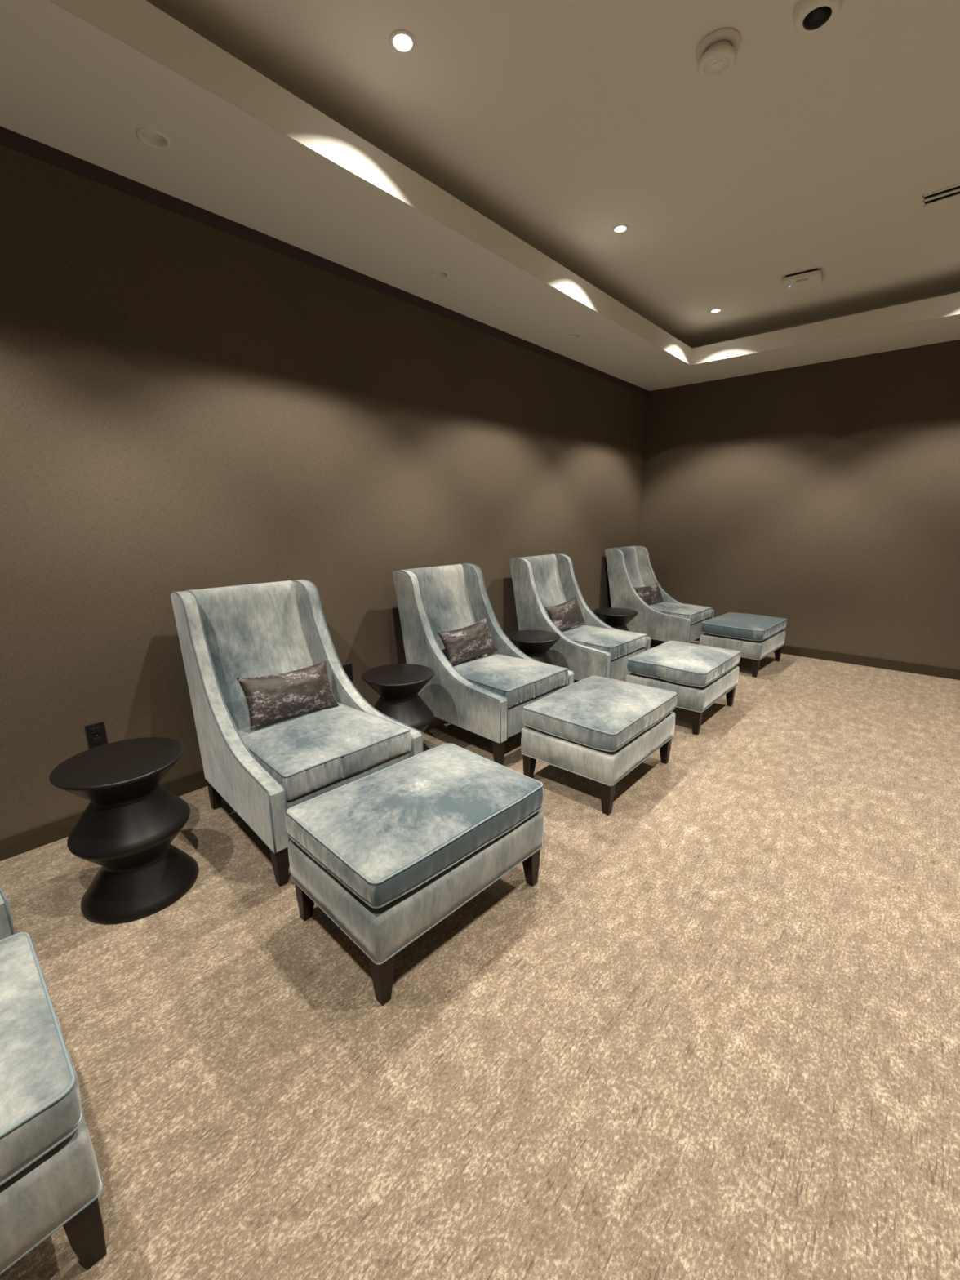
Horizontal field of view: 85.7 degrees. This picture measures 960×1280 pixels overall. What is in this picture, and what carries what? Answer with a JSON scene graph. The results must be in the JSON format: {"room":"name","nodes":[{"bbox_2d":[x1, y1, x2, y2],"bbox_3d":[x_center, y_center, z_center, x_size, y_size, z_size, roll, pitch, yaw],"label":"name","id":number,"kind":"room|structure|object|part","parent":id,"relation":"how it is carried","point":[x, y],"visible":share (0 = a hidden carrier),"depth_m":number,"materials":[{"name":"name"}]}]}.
{"room":"spa relaxation room","nodes":[
{"label":"spa relaxation room","id":0,"kind":"room"},
{"bbox_2d":[0,144,648,838],"bbox_3d":[-0.633,-1.014,3.406,0.100,3.200,7.760,11,18,40],"label":"wall","id":1,"kind":"structure","parent":0,"point":[186,403],"depth_m":2.55,"materials":[{"name":"brown paint"}]},
{"bbox_2d":[84,721,107,749],"bbox_3d":[-1.753,0.437,2.369,0.009,0.116,0.072,11,18,40],"label":"wall outlet","id":2,"kind":"object","parent":1,"relation":"attached to","point":[96,735],"visible":0.92,"depth_m":2.37,"materials":[{"name":"black plastic"}]},
{"bbox_2d":[90,726,100,734],"bbox_3d":[-1.752,0.413,2.361,0.004,0.030,0.034,11,18,40],"label":"receptacle","id":3,"kind":"object","parent":2,"relation":"attached to","point":[94,730],"depth_m":2.36,"materials":[{"name":"brown plastic"}]},
{"bbox_2d":[93,737,102,744],"bbox_3d":[-1.751,0.462,2.373,0.004,0.030,0.034,11,18,40],"label":"receptacle","id":4,"kind":"object","parent":2,"relation":"attached to","point":[96,740],"depth_m":2.37,"materials":[{"name":"brown plastic"}]},
{"bbox_2d":[0,769,208,861],"bbox_3d":[-0.586,0.504,3.729,0.013,0.097,7.560,11,18,40],"label":"baseboard","id":5,"kind":"structure","parent":1,"relation":"attached to","point":[15,844],"depth_m":2.29,"materials":[{"name":"brown"}]},
{"bbox_2d":[0,125,649,396],"bbox_3d":[-0.598,-2.121,3.107,0.004,0.057,7.560,11,18,40],"label":"trim","id":6,"kind":"structure","parent":1,"relation":"attached to","point":[8,138],"depth_m":2.51,"materials":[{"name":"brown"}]},
{"bbox_2d":[342,663,352,680],"bbox_3d":[-0.856,0.214,3.352,0.009,0.116,0.072,11,18,40],"label":"wall outlet","id":7,"kind":"object","parent":1,"relation":"attached to","point":[348,668],"visible":0.75,"depth_m":3.35,"materials":[{"name":"black plastic"}]},
{"bbox_2d":[345,666,350,671],"bbox_3d":[-0.854,0.190,3.345,0.004,0.030,0.034,11,18,40],"label":"receptacle","id":8,"kind":"object","parent":7,"relation":"attached to","point":[347,668],"depth_m":3.34,"materials":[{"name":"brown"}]},
{"bbox_2d":[0,639,959,1279],"bbox_3d":[0.859,0.893,2.500,4.080,0.100,7.760,11,18,40],"label":"floor","id":9,"kind":"structure","parent":0,"point":[715,1035],"depth_m":1.44,"materials":[{"name":"beige carpet"}]},
{"bbox_2d":[0,884,15,940],"bbox_3d":[-1.869,0.563,1.392,0.977,1.071,0.748,11,18,40],"label":"lounge chair","id":10,"kind":"object","parent":9,"relation":"on","point":[6,927],"visible":0.3,"depth_m":1.39,"materials":[{"name":"fabric"}]},
{"bbox_2d":[0,932,106,1275],"bbox_3d":[-1.164,0.998,0.859,0.548,0.469,0.775,12,18,41],"label":"ottoman","id":11,"kind":"object","parent":9,"relation":"on","point":[51,1179],"visible":1,"depth_m":0.92,"materials":[{"name":"fabric"}]},
{"bbox_2d":[0,933,81,1182],"bbox_3d":[-1.165,0.840,0.821,0.548,0.144,0.775,12,18,41],"label":"cushion","id":12,"kind":"object","parent":11,"relation":"on","point":[41,1107],"depth_m":0.93,"materials":[{"name":"fabric"}]},
{"bbox_3d":[-0.759,1.121,0.992,0.054,0.165,0.054,12,18,41],"label":"leg","id":13,"kind":"part","parent":11,"relation":"part of","materials":[{"name":"black wood"}]},
{"bbox_2d":[48,737,199,924],"bbox_3d":[-1.314,0.700,1.956,0.406,0.541,0.406,11,18,40],"label":"side table","id":14,"kind":"object","parent":9,"relation":"on","point":[129,824],"visible":1,"depth_m":1.86,"materials":[{"name":"black paint"}]},
{"bbox_2d":[170,579,423,886],"bbox_3d":[-0.875,0.308,2.451,0.977,1.071,0.748,12,18,41],"label":"lounge chair","id":15,"kind":"object","parent":9,"relation":"on","point":[227,633],"visible":0.91,"depth_m":2.35,"materials":[{"name":"fabric"}]},
{"bbox_3d":[-1.295,0.753,2.543,0.069,0.165,0.054,12,18,41],"label":"leg","id":16,"kind":"part","parent":15,"relation":"part of","materials":[{"name":"black wood"}]},
{"bbox_3d":[-1.091,0.284,2.212,0.066,0.903,0.973,-13,18,-43],"label":"panel","id":17,"kind":"part","parent":15,"relation":"part of","materials":[{"name":"fabric"}]},
{"bbox_3d":[-1.101,0.056,2.606,0.361,0.651,0.544,12,18,41],"label":"backrest","id":18,"kind":"part","parent":15,"relation":"part of","materials":[{"name":"fabric"}]},
{"bbox_3d":[-0.779,0.875,2.025,0.054,0.165,0.054,12,18,41],"label":"leg","id":19,"kind":"part","parent":15,"relation":"part of","materials":[{"name":"black wood"}]},
{"bbox_2d":[236,660,338,729],"bbox_3d":[-0.898,0.253,2.467,0.127,0.236,0.465,11,17,39],"label":"throw pillow","id":20,"kind":"object","parent":15,"relation":"on","point":[270,699],"visible":1,"depth_m":2.41,"materials":[{"name":"brown fabric"}]},
{"bbox_2d":[236,702,412,800],"bbox_3d":[-0.739,0.453,2.359,0.611,0.138,0.620,12,18,41],"label":"seat cushion","id":21,"kind":"object","parent":15,"relation":"on","point":[306,755],"depth_m":2.20,"materials":[{"name":"fabric"}]},
{"bbox_3d":[-0.636,0.632,2.303,0.288,0.180,0.613,12,18,41],"label":"rail","id":22,"kind":"part","parent":15,"relation":"part of","materials":[{"name":"fabric"}]},
{"bbox_3d":[-0.665,0.176,2.660,0.973,0.903,0.066,11,17,38],"label":"panel","id":23,"kind":"part","parent":15,"relation":"part of","materials":[{"name":"fabric"}]},
{"bbox_2d":[361,663,434,751],"bbox_3d":[-0.460,0.451,2.988,0.406,0.541,0.406,11,18,40],"label":"side table","id":24,"kind":"object","parent":9,"relation":"on","point":[398,686],"visible":0.55,"depth_m":2.86,"materials":[{"name":"black paint"}]},
{"bbox_2d":[285,743,543,1005],"bbox_3d":[-0.211,0.748,1.895,0.546,0.469,0.779,13,18,43],"label":"ottoman","id":25,"kind":"object","parent":9,"relation":"on","point":[388,854],"visible":1,"depth_m":1.68,"materials":[{"name":"fabric"}]},
{"bbox_3d":[-0.619,0.917,1.846,0.054,0.165,0.054,13,18,43],"label":"leg","id":26,"kind":"part","parent":25,"relation":"part of","materials":[{"name":"black wood"}]},
{"bbox_3d":[-0.288,0.991,1.532,0.054,0.165,0.054,13,18,43],"label":"leg","id":27,"kind":"part","parent":25,"relation":"part of","materials":[{"name":"black wood"}]},
{"bbox_2d":[285,743,543,906],"bbox_3d":[-0.211,0.589,1.858,0.546,0.143,0.779,13,18,43],"label":"cushion","id":28,"kind":"object","parent":25,"relation":"on","point":[383,837],"depth_m":1.70,"materials":[{"name":"fabric"}]},
{"bbox_3d":[0.197,0.874,2.015,0.054,0.165,0.054,13,18,43],"label":"leg","id":29,"kind":"part","parent":25,"relation":"part of","materials":[{"name":"black wood"}]},
{"bbox_2d":[392,563,574,764],"bbox_3d":[0.009,0.081,3.393,0.977,1.071,0.748,12,18,41],"label":"lounge chair","id":30,"kind":"object","parent":9,"relation":"on","point":[486,695],"visible":0.94,"depth_m":3.26,"materials":[{"name":"fabric"}]},
{"bbox_3d":[-0.219,-0.171,3.547,0.361,0.651,0.544,12,18,41],"label":"backrest","id":31,"kind":"part","parent":30,"relation":"part of","materials":[{"name":"fabric"}]},
{"bbox_3d":[-0.207,0.058,3.152,0.066,0.903,0.973,-13,18,-43],"label":"panel","id":32,"kind":"part","parent":30,"relation":"part of","materials":[{"name":"fabric"}]},
{"bbox_2d":[437,617,497,666],"bbox_3d":[-0.073,0.013,3.464,0.471,0.250,0.127,-13,19,-43],"label":"throw pillow","id":33,"kind":"object","parent":30,"relation":"on","point":[462,645],"visible":0.99,"depth_m":3.41,"materials":[{"name":"brown fabric"}]},
{"bbox_3d":[0.107,0.648,2.967,0.054,0.165,0.054,12,18,41],"label":"leg","id":34,"kind":"part","parent":30,"relation":"part of","materials":[{"name":"black wood"}]},
{"bbox_2d":[453,653,568,708],"bbox_3d":[0.145,0.226,3.301,0.611,0.138,0.620,12,18,41],"label":"seat cushion","id":35,"kind":"object","parent":30,"relation":"on","point":[517,679],"depth_m":3.15,"materials":[{"name":"fabric"}]},
{"bbox_3d":[0.217,-0.051,3.603,0.973,0.903,0.066,11,17,38],"label":"panel","id":36,"kind":"part","parent":30,"relation":"part of","materials":[{"name":"fabric"}]},
{"bbox_3d":[0.249,0.405,3.245,0.288,0.180,0.613,12,18,41],"label":"rail","id":37,"kind":"part","parent":30,"relation":"part of","materials":[{"name":"fabric"}]},
{"bbox_2d":[506,630,560,665],"bbox_3d":[0.394,0.229,3.909,0.406,0.541,0.406,11,18,40],"label":"side table","id":38,"kind":"object","parent":9,"relation":"on","point":[535,644],"visible":0.33,"depth_m":3.77,"materials":[{"name":"black paint"}]},
{"bbox_2d":[509,553,651,680],"bbox_3d":[0.822,-0.148,4.341,0.977,1.071,0.748,12,18,41],"label":"lounge chair","id":39,"kind":"object","parent":9,"relation":"on","point":[588,648],"visible":0.86,"depth_m":4.21,"materials":[{"name":"fabric"}]},
{"bbox_3d":[0.594,-0.399,4.494,0.361,0.651,0.544,12,18,41],"label":"backrest","id":40,"kind":"part","parent":39,"relation":"part of","materials":[{"name":"fabric"}]},
{"bbox_3d":[0.608,-0.171,4.100,0.066,0.903,0.973,-13,18,-43],"label":"panel","id":41,"kind":"part","parent":39,"relation":"part of","materials":[{"name":"fabric"}]},
{"bbox_2d":[545,595,585,631],"bbox_3d":[0.726,-0.212,4.365,0.479,0.267,0.126,-13,18,-43],"label":"throw pillow","id":42,"kind":"object","parent":39,"relation":"on","point":[567,615],"visible":0.94,"depth_m":4.31,"materials":[{"name":"brown fabric"}]},
{"bbox_3d":[1.030,-0.280,4.552,0.973,0.903,0.066,10,17,38],"label":"panel","id":43,"kind":"part","parent":39,"relation":"part of","materials":[{"name":"fabric"}]},
{"bbox_2d":[561,625,647,661],"bbox_3d":[0.959,-0.002,4.250,0.611,0.138,0.620,12,18,41],"label":"seat cushion","id":44,"kind":"object","parent":39,"relation":"on","point":[620,644],"depth_m":4.09,"materials":[{"name":"fabric"}]},
{"bbox_3d":[1.063,0.176,4.195,0.288,0.180,0.613,12,18,41],"label":"rail","id":45,"kind":"part","parent":39,"relation":"part of","materials":[{"name":"fabric"}]},
{"bbox_2d":[520,675,676,815],"bbox_3d":[0.670,0.514,2.866,0.548,0.469,0.778,11,18,40],"label":"ottoman","id":46,"kind":"object","parent":9,"relation":"on","point":[599,729],"visible":1,"depth_m":2.62,"materials":[{"name":"fabric"}]},
{"bbox_3d":[0.268,0.688,2.797,0.054,0.165,0.054,11,18,40],"label":"leg","id":47,"kind":"part","parent":46,"relation":"part of","materials":[{"name":"black wood"}]},
{"bbox_2d":[522,675,676,751],"bbox_3d":[0.669,0.356,2.828,0.547,0.144,0.777,11,18,40],"label":"cushion","id":48,"kind":"object","parent":46,"relation":"on","point":[593,713],"depth_m":2.65,"materials":[{"name":"fabric"}]},
{"bbox_3d":[0.615,0.757,2.500,0.054,0.165,0.054,11,18,40],"label":"leg","id":49,"kind":"part","parent":46,"relation":"part of","materials":[{"name":"black wood"}]},
{"bbox_3d":[1.073,0.635,3.007,0.054,0.165,0.054,11,18,40],"label":"leg","id":50,"kind":"part","parent":46,"relation":"part of","materials":[{"name":"black wood"}]},
{"bbox_2d":[593,607,638,631],"bbox_3d":[1.260,-0.004,4.877,0.406,0.541,0.406,11,18,40],"label":"side table","id":51,"kind":"object","parent":9,"relation":"on","point":[616,618],"visible":0.35,"depth_m":4.73,"materials":[{"name":"black paint"}]},
{"bbox_2d":[604,545,714,642],"bbox_3d":[1.918,-0.449,5.594,0.977,1.071,0.748,12,18,41],"label":"lounge chair","id":52,"kind":"object","parent":9,"relation":"on","point":[629,568],"visible":0.94,"depth_m":5.45,"materials":[{"name":"fabric"}]},
{"bbox_3d":[1.689,-0.701,5.746,0.361,0.651,0.544,12,18,41],"label":"backrest","id":53,"kind":"part","parent":52,"relation":"part of","materials":[{"name":"fabric"}]},
{"bbox_2d":[635,582,663,604],"bbox_3d":[1.839,-0.491,5.606,0.489,0.225,0.128,-12,18,-40],"label":"throw pillow","id":54,"kind":"object","parent":52,"relation":"on","point":[651,594],"visible":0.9,"depth_m":5.55,"materials":[{"name":"brown fabric"}]},
{"bbox_3d":[2.124,-0.582,5.806,0.973,0.903,0.066,10,17,38],"label":"panel","id":55,"kind":"part","parent":52,"relation":"part of","materials":[{"name":"fabric"}]},
{"bbox_2d":[648,601,711,624],"bbox_3d":[2.055,-0.304,5.504,0.611,0.138,0.620,12,18,41],"label":"seat cushion","id":56,"kind":"object","parent":52,"relation":"on","point":[695,614],"depth_m":5.32,"materials":[{"name":"fabric"}]},
{"bbox_3d":[2.160,-0.126,5.449,0.288,0.180,0.613,12,18,41],"label":"rail","id":57,"kind":"part","parent":52,"relation":"part of","materials":[{"name":"fabric"}]},
{"bbox_2d":[626,640,741,734],"bbox_3d":[1.484,0.295,3.774,0.547,0.469,0.778,12,18,41],"label":"ottoman","id":58,"kind":"object","parent":9,"relation":"on","point":[700,675],"visible":0.96,"depth_m":3.52,"materials":[{"name":"fabric"}]},
{"bbox_2d":[626,640,740,685],"bbox_3d":[1.484,0.136,3.736,0.547,0.142,0.778,12,18,41],"label":"cushion","id":59,"kind":"object","parent":58,"relation":"on","point":[673,663],"depth_m":3.54,"materials":[{"name":"fabric"}]},
{"bbox_3d":[1.425,0.539,3.407,0.054,0.165,0.054,12,18,41],"label":"leg","id":60,"kind":"part","parent":58,"relation":"part of","materials":[{"name":"black wood"}]},
{"bbox_3d":[1.888,0.417,3.910,0.054,0.165,0.054,12,18,41],"label":"leg","id":61,"kind":"part","parent":58,"relation":"part of","materials":[{"name":"black wood"}]},
{"bbox_2d":[698,612,786,677],"bbox_3d":[2.528,0.005,4.984,0.549,0.466,0.779,12,18,42],"label":"ottoman","id":62,"kind":"object","parent":9,"relation":"on","point":[757,637],"visible":0.98,"depth_m":4.72,"materials":[{"name":"fabric"}]},
{"bbox_2d":[701,612,786,639],"bbox_3d":[2.528,-0.154,4.946,0.547,0.138,0.777,12,18,42],"label":"cushion","id":63,"kind":"object","parent":62,"relation":"on","point":[730,625],"depth_m":4.75,"materials":[{"name":"fabric"}]},
{"bbox_3d":[2.455,0.247,4.620,0.054,0.165,0.054,12,18,42],"label":"leg","id":64,"kind":"part","parent":62,"relation":"part of","materials":[{"name":"black wood"}]},
{"bbox_3d":[2.937,0.129,5.106,0.054,0.165,0.054,12,18,42],"label":"leg","id":65,"kind":"part","parent":62,"relation":"part of","materials":[{"name":"black wood"}]},
{"bbox_2d":[0,0,959,391],"bbox_3d":[0.849,-2.015,1.808,3.880,0.330,7.560,11,18,40],"label":"ceiling","id":66,"kind":"structure","parent":0,"point":[502,154],"depth_m":2.28,"materials":[{"name":"white paint"}]},
{"bbox_2d":[135,127,171,150],"bbox_3d":[-1.214,-1.891,1.923,0.114,0.056,0.114,11,18,40],"label":"recessed light","id":67,"kind":"object","parent":66,"relation":"in","point":[153,138],"visible":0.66,"depth_m":1.95,"materials":[{"name":"white plastic"}]},
{"bbox_2d":[388,29,416,54],"bbox_3d":[-0.280,-2.170,1.875,0.100,0.016,0.100,11,18,40],"label":"recessed light","id":68,"kind":"object","parent":66,"relation":"in","point":[402,42],"visible":1,"depth_m":1.88,"materials":[{"name":"white plastic"}]},
{"bbox_2d":[430,270,449,279],"bbox_3d":[-0.233,-2.153,3.013,0.114,0.056,0.114,11,18,40],"label":"recessed light","id":69,"kind":"object","parent":66,"relation":"in","point":[437,274],"visible":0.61,"depth_m":3.04,"materials":[{"name":"white plastic"}]},
{"bbox_2d":[566,333,582,338],"bbox_3d":[0.736,-2.400,4.036,0.114,0.056,0.114,11,18,40],"label":"recessed light","id":70,"kind":"object","parent":66,"relation":"in","point":[572,335],"visible":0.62,"depth_m":4.07,"materials":[{"name":"white plastic"}]},
{"bbox_2d":[611,224,629,233],"bbox_3d":[0.840,-2.465,3.098,0.100,0.016,0.100,11,18,40],"label":"recessed light","id":71,"kind":"object","parent":66,"relation":"in","point":[620,228],"visible":1,"depth_m":3.11,"materials":[{"name":"white plastic"}]},
{"bbox_2d":[709,308,722,313],"bbox_3d":[1.977,-2.764,4.340,0.100,0.016,0.100,11,18,40],"label":"recessed light","id":72,"kind":"object","parent":66,"relation":"in","point":[714,310],"visible":1,"depth_m":4.35,"materials":[{"name":"white plastic"}]},
{"bbox_2d":[695,27,741,79],"bbox_3d":[0.873,-2.145,1.903,0.152,0.061,0.152,11,18,40],"label":"smoke detector","id":73,"kind":"object","parent":66,"relation":"attached to","point":[720,47],"visible":1,"depth_m":1.88,"materials":[{"name":"white plastic"}]},
{"bbox_2d":[782,268,822,293],"bbox_3d":[2.329,-2.594,3.743,0.240,0.048,0.240,9,16,34],"label":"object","id":74,"kind":"object","parent":66,"relation":"attached to","point":[809,279],"visible":1,"depth_m":3.70,"materials":[{"name":"white plastic"}]},
{"bbox_3d":[2.328,-2.610,3.739,0.190,0.016,0.190,9,16,34],"label":"mount plate","id":75,"kind":"part","parent":74,"relation":"part of","materials":[{"name":"black"}]},
{"bbox_2d":[792,0,844,33],"bbox_3d":[1.137,-2.110,1.744,0.148,0.057,0.148,11,18,40],"label":"ceiling camera","id":76,"kind":"object","parent":66,"relation":"attached to","point":[810,16],"visible":1,"depth_m":1.73,"materials":[{"name":"white plastic"}]},
{"bbox_2d":[922,183,959,206],"bbox_3d":[2.681,-2.345,2.597,0.706,0.006,0.132,12,18,41],"label":"ceiling vent","id":77,"kind":"object","parent":66,"relation":"in","point":[953,191],"visible":1,"depth_m":2.78,"materials":[{"name":"black"}]},
{"bbox_2d":[639,339,959,668],"bbox_3d":[3.400,-1.383,4.899,3.880,3.200,0.100,11,18,40],"label":"wall","id":78,"kind":"structure","parent":0,"point":[823,498],"depth_m":4.96,"materials":[{"name":"brown paint"}]},
{"bbox_2d":[694,637,959,679],"bbox_3d":[3.367,0.136,5.217,3.854,0.097,0.013,11,18,40],"label":"baseboard","id":79,"kind":"structure","parent":78,"relation":"attached to","point":[886,664],"depth_m":4.90,"materials":[{"name":"brown"}]}
]}

